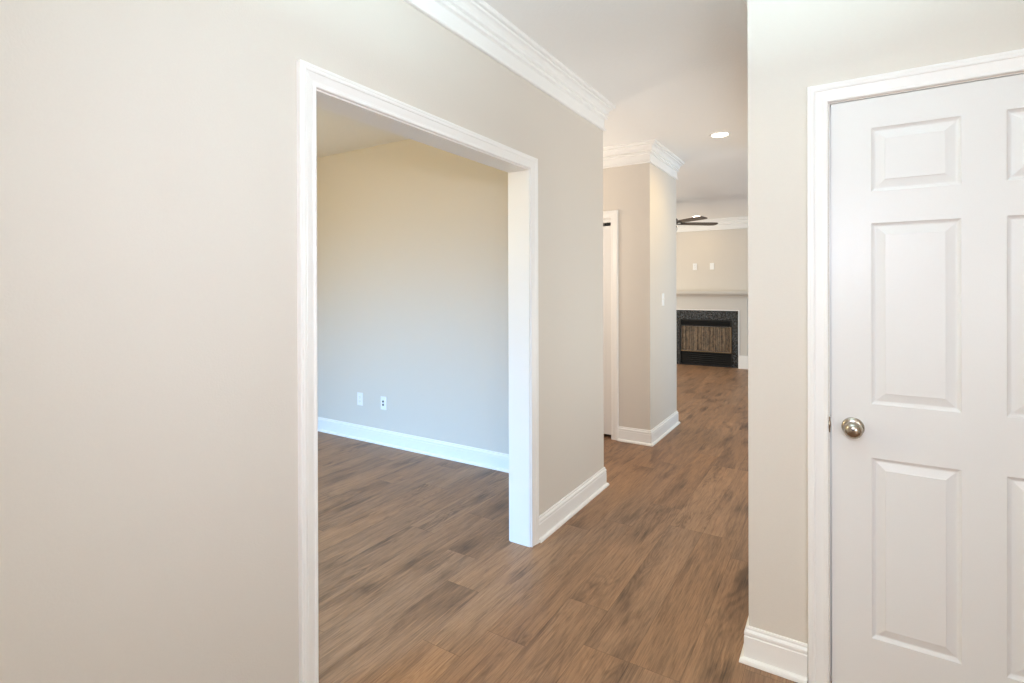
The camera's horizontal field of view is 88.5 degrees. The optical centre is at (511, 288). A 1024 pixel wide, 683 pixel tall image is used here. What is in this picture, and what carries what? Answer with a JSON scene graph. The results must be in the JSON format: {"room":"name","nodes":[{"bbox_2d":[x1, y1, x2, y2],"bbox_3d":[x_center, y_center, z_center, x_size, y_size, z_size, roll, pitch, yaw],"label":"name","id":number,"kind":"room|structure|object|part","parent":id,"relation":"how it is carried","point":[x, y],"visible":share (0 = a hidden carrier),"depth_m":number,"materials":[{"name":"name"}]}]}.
{"room":"home hallway","nodes":[
{"label":"home hallway","id":0,"kind":"room"},
{"bbox_2d":[0,0,603,682],"bbox_3d":[-0.840,0.056,1.465,0.127,2.688,5.389,0,0,32],"label":"wall","id":1,"kind":"structure","parent":0,"point":[149,349],"depth_m":1.34,"materials":[{"name":"beige paint"}]},
{"bbox_2d":[296,59,538,682],"bbox_3d":[-0.320,0.344,2.293,0.163,2.107,1.496,0,0,32],"label":"door frame","id":2,"kind":"structure","parent":1,"relation":"attached to","point":[318,87],"depth_m":2.01,"materials":[{"name":"white paint"}]},
{"bbox_2d":[403,0,615,131],"bbox_3d":[-0.747,-1.196,1.108,2.883,0.182,7.413,0,0,1],"label":"crown molding","id":3,"kind":"structure","parent":1,"relation":"attached to","point":[475,22],"depth_m":2.66,"materials":[{"name":"white paint"}]},
{"bbox_2d":[539,467,608,542],"bbox_3d":[-0.423,1.329,3.835,2.004,0.131,0.999,0,0,32],"label":"baseboard","id":4,"kind":"structure","parent":1,"relation":"attached to","point":[553,518],"depth_m":3.23,"materials":[{"name":"white paint"}]},
{"bbox_2d":[317,139,508,453],"bbox_3d":[-1.036,0.050,4.703,3.647,2.688,0.110,0,0,32],"label":"wall","id":5,"kind":"structure","parent":0,"point":[412,236],"depth_m":4.52,"materials":[{"name":"beige paint"}]},
{"bbox_2d":[357,392,362,405],"bbox_3d":[-1.408,1.021,4.870,0.072,0.118,0.008,0,0,32],"label":"wall outlet","id":6,"kind":"object","parent":5,"relation":"attached to","point":[359,395],"visible":1,"depth_m":4.87,"materials":[{"name":"white plastic"}]},
{"bbox_2d":[381,396,386,409],"bbox_3d":[-1.151,1.024,4.708,0.072,0.118,0.010,0,0,32],"label":"wall jack plate","id":7,"kind":"object","parent":5,"relation":"attached to","point":[383,399],"visible":1,"depth_m":4.70,"materials":[{"name":"white plastic"}]},
{"bbox_2d":[318,417,508,472],"bbox_3d":[-2.358,1.337,2.593,3.647,0.131,4.878,0,0,32],"label":"baseboard","id":8,"kind":"structure","parent":5,"relation":"attached to","point":[498,461],"depth_m":4.47,"materials":[{"name":"white paint"}]},
{"bbox_2d":[317,0,747,219],"bbox_3d":[0.614,-1.353,4.088,9.100,0.288,12.189,0,0,32],"label":"ceiling","id":9,"kind":"structure","parent":0,"point":[674,73],"depth_m":3.24,"materials":[{"name":"white paint"}]},
{"bbox_2d":[676,216,717,230],"bbox_3d":[2.233,-1.034,7.740,1.398,0.467,1.452,0,0,32],"label":"ceiling fan","id":10,"kind":"object","parent":9,"relation":"hanging from","point":[687,221],"visible":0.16,"depth_m":7.68,"materials":[{"name":"brown metal"}]},
{"bbox_3d":[2.469,-0.957,7.275,0.147,0.030,0.568,0,0,-23],"label":"blade","id":11,"kind":"part","parent":10,"relation":"part of","materials":[{"name":"brown wood"}]},
{"bbox_3d":[2.757,-0.959,7.752,0.568,0.030,0.147,0,0,-5],"label":"blade","id":12,"kind":"part","parent":10,"relation":"part of","materials":[{"name":"brown wood"}]},
{"bbox_2d":[708,131,731,137],"bbox_3d":[1.754,-1.297,4.431,0.184,0.014,0.184,0,0,32],"label":"recessed light","id":13,"kind":"object","parent":9,"relation":"in","point":[721,134],"visible":1,"depth_m":4.41,"materials":[{"name":"white paint"}]},
{"bbox_2d":[318,364,831,682],"bbox_3d":[0.678,1.420,4.184,9.100,0.060,12.400,0,0,32],"label":"floor","id":14,"kind":"structure","parent":0,"point":[421,577],"depth_m":2.62,"materials":[{"name":"brown wood"}]},
{"bbox_2d":[676,291,747,368],"bbox_3d":[3.397,0.709,9.283,1.750,1.325,0.205,0,0,32],"label":"fireplace","id":15,"kind":"object","parent":14,"relation":"on","point":[723,310],"visible":0.77,"depth_m":9.27,"materials":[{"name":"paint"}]},
{"bbox_2d":[682,326,729,351],"bbox_3d":[3.445,0.888,9.358,0.826,0.433,0.010,0,0,32],"label":"fireplace screen","id":16,"kind":"object","parent":15,"relation":"hanging from","point":[694,338],"depth_m":9.35,"materials":[{"name":"brown fabric"}]},
{"bbox_3d":[3.432,0.867,9.338,1.138,1.008,0.056,0,0,32],"label":"molding","id":17,"kind":"part","parent":15,"relation":"part of","materials":[{"name":"black paint"}]},
{"bbox_2d":[676,291,747,293],"bbox_3d":[3.395,0.065,9.281,1.660,0.037,0.205,0,0,32],"label":"mantel shelf","id":18,"kind":"object","parent":15,"relation":"attached to","point":[677,292],"depth_m":9.14,"materials":[{"name":"paint"}]},
{"bbox_3d":[3.406,0.121,9.299,1.750,0.076,0.161,0,0,32],"label":"bed molding","id":19,"kind":"part","parent":15,"relation":"part of","materials":[{"name":"paint"}]},
{"bbox_2d":[603,163,676,429],"bbox_3d":[0.626,0.043,5.552,1.961,2.688,0.881,0,0,32],"label":"wall","id":20,"kind":"structure","parent":0,"point":[643,195],"depth_m":4.78,"materials":[{"name":"beige paint"}]},
{"bbox_2d":[603,219,610,434],"bbox_3d":[0.604,0.355,5.102,0.792,2.006,0.040,0,0,32],"label":"door","id":21,"kind":"structure","parent":20,"relation":"in","point":[607,228],"depth_m":4.90,"materials":[{"name":"white paint"}]},
{"bbox_2d":[603,210,618,440],"bbox_3d":[0.604,0.334,5.103,0.936,2.108,0.129,0,0,32],"label":"door frame","id":22,"kind":"structure","parent":20,"relation":"attached to","point":[613,215],"depth_m":4.82,"materials":[{"name":"white paint"}]},
{"bbox_2d":[603,139,684,179],"bbox_3d":[-0.407,-1.208,6.195,4.531,0.182,1.021,0,0,32],"label":"crown molding","id":23,"kind":"structure","parent":20,"relation":"attached to","point":[653,152],"depth_m":4.78,"materials":[{"name":"white paint"}]},
{"bbox_2d":[618,411,679,446],"bbox_3d":[-0.416,1.323,6.211,4.491,0.131,0.941,0,0,32],"label":"baseboard","id":24,"kind":"structure","parent":20,"relation":"attached to","point":[625,434],"depth_m":4.77,"materials":[{"name":"white paint"}]},
{"bbox_2d":[676,228,747,352],"bbox_3d":[3.782,0.026,9.230,8.400,2.688,0.120,0,0,32],"label":"wall","id":25,"kind":"structure","parent":0,"point":[727,249],"depth_m":9.30,"materials":[{"name":"beige paint"}]},
{"bbox_2d":[676,216,747,231],"bbox_3d":[3.728,-1.134,9.147,8.400,0.197,0.070,0,0,32],"label":"crown molding","id":26,"kind":"structure","parent":25,"relation":"attached to","point":[733,222],"depth_m":9.21,"materials":[{"name":"white paint"}]},
{"bbox_2d":[747,0,1023,682],"bbox_3d":[1.846,0.049,1.434,2.197,2.688,0.115,0,0,32],"label":"wall","id":27,"kind":"structure","parent":0,"point":[794,46],"depth_m":1.89,"materials":[{"name":"beige paint"}]},
{"bbox_2d":[807,48,1023,682],"bbox_3d":[1.477,0.341,1.657,0.944,2.104,0.134,0,0,32],"label":"door frame","id":28,"kind":"structure","parent":27,"relation":"attached to","point":[819,96],"depth_m":1.83,"materials":[{"name":"white paint"}]},
{"bbox_3d":[1.111,0.471,1.841,0.011,0.055,0.040,0,0,32],"label":"strike plate","id":29,"kind":"part","parent":28,"relation":"part of","materials":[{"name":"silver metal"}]},
{"bbox_2d":[831,74,1023,682],"bbox_3d":[1.446,0.371,1.599,0.809,2.022,0.103,0,0,32],"label":"door","id":30,"kind":"structure","parent":27,"relation":"in","point":[927,186],"depth_m":1.69,"materials":[{"name":"white paint"}]},
{"bbox_3d":[1.147,0.472,1.766,0.056,0.056,0.068,0,0,32],"label":"knob","id":31,"kind":"part","parent":30,"relation":"part of","materials":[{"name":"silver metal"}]},
{"bbox_3d":[1.857,0.044,3.411,0.115,2.688,3.247,0,0,32],"label":"wall","id":32,"kind":"structure","parent":0,"visible":0},
{"bbox_2d":[739,616,807,682],"bbox_3d":[1.139,1.327,2.217,0.223,0.131,0.742,0,0,32],"label":"baseboard","id":33,"kind":"structure","parent":32,"relation":"attached to","point":[773,653],"depth_m":1.91,"materials":[{"name":"white paint"}]}
]}

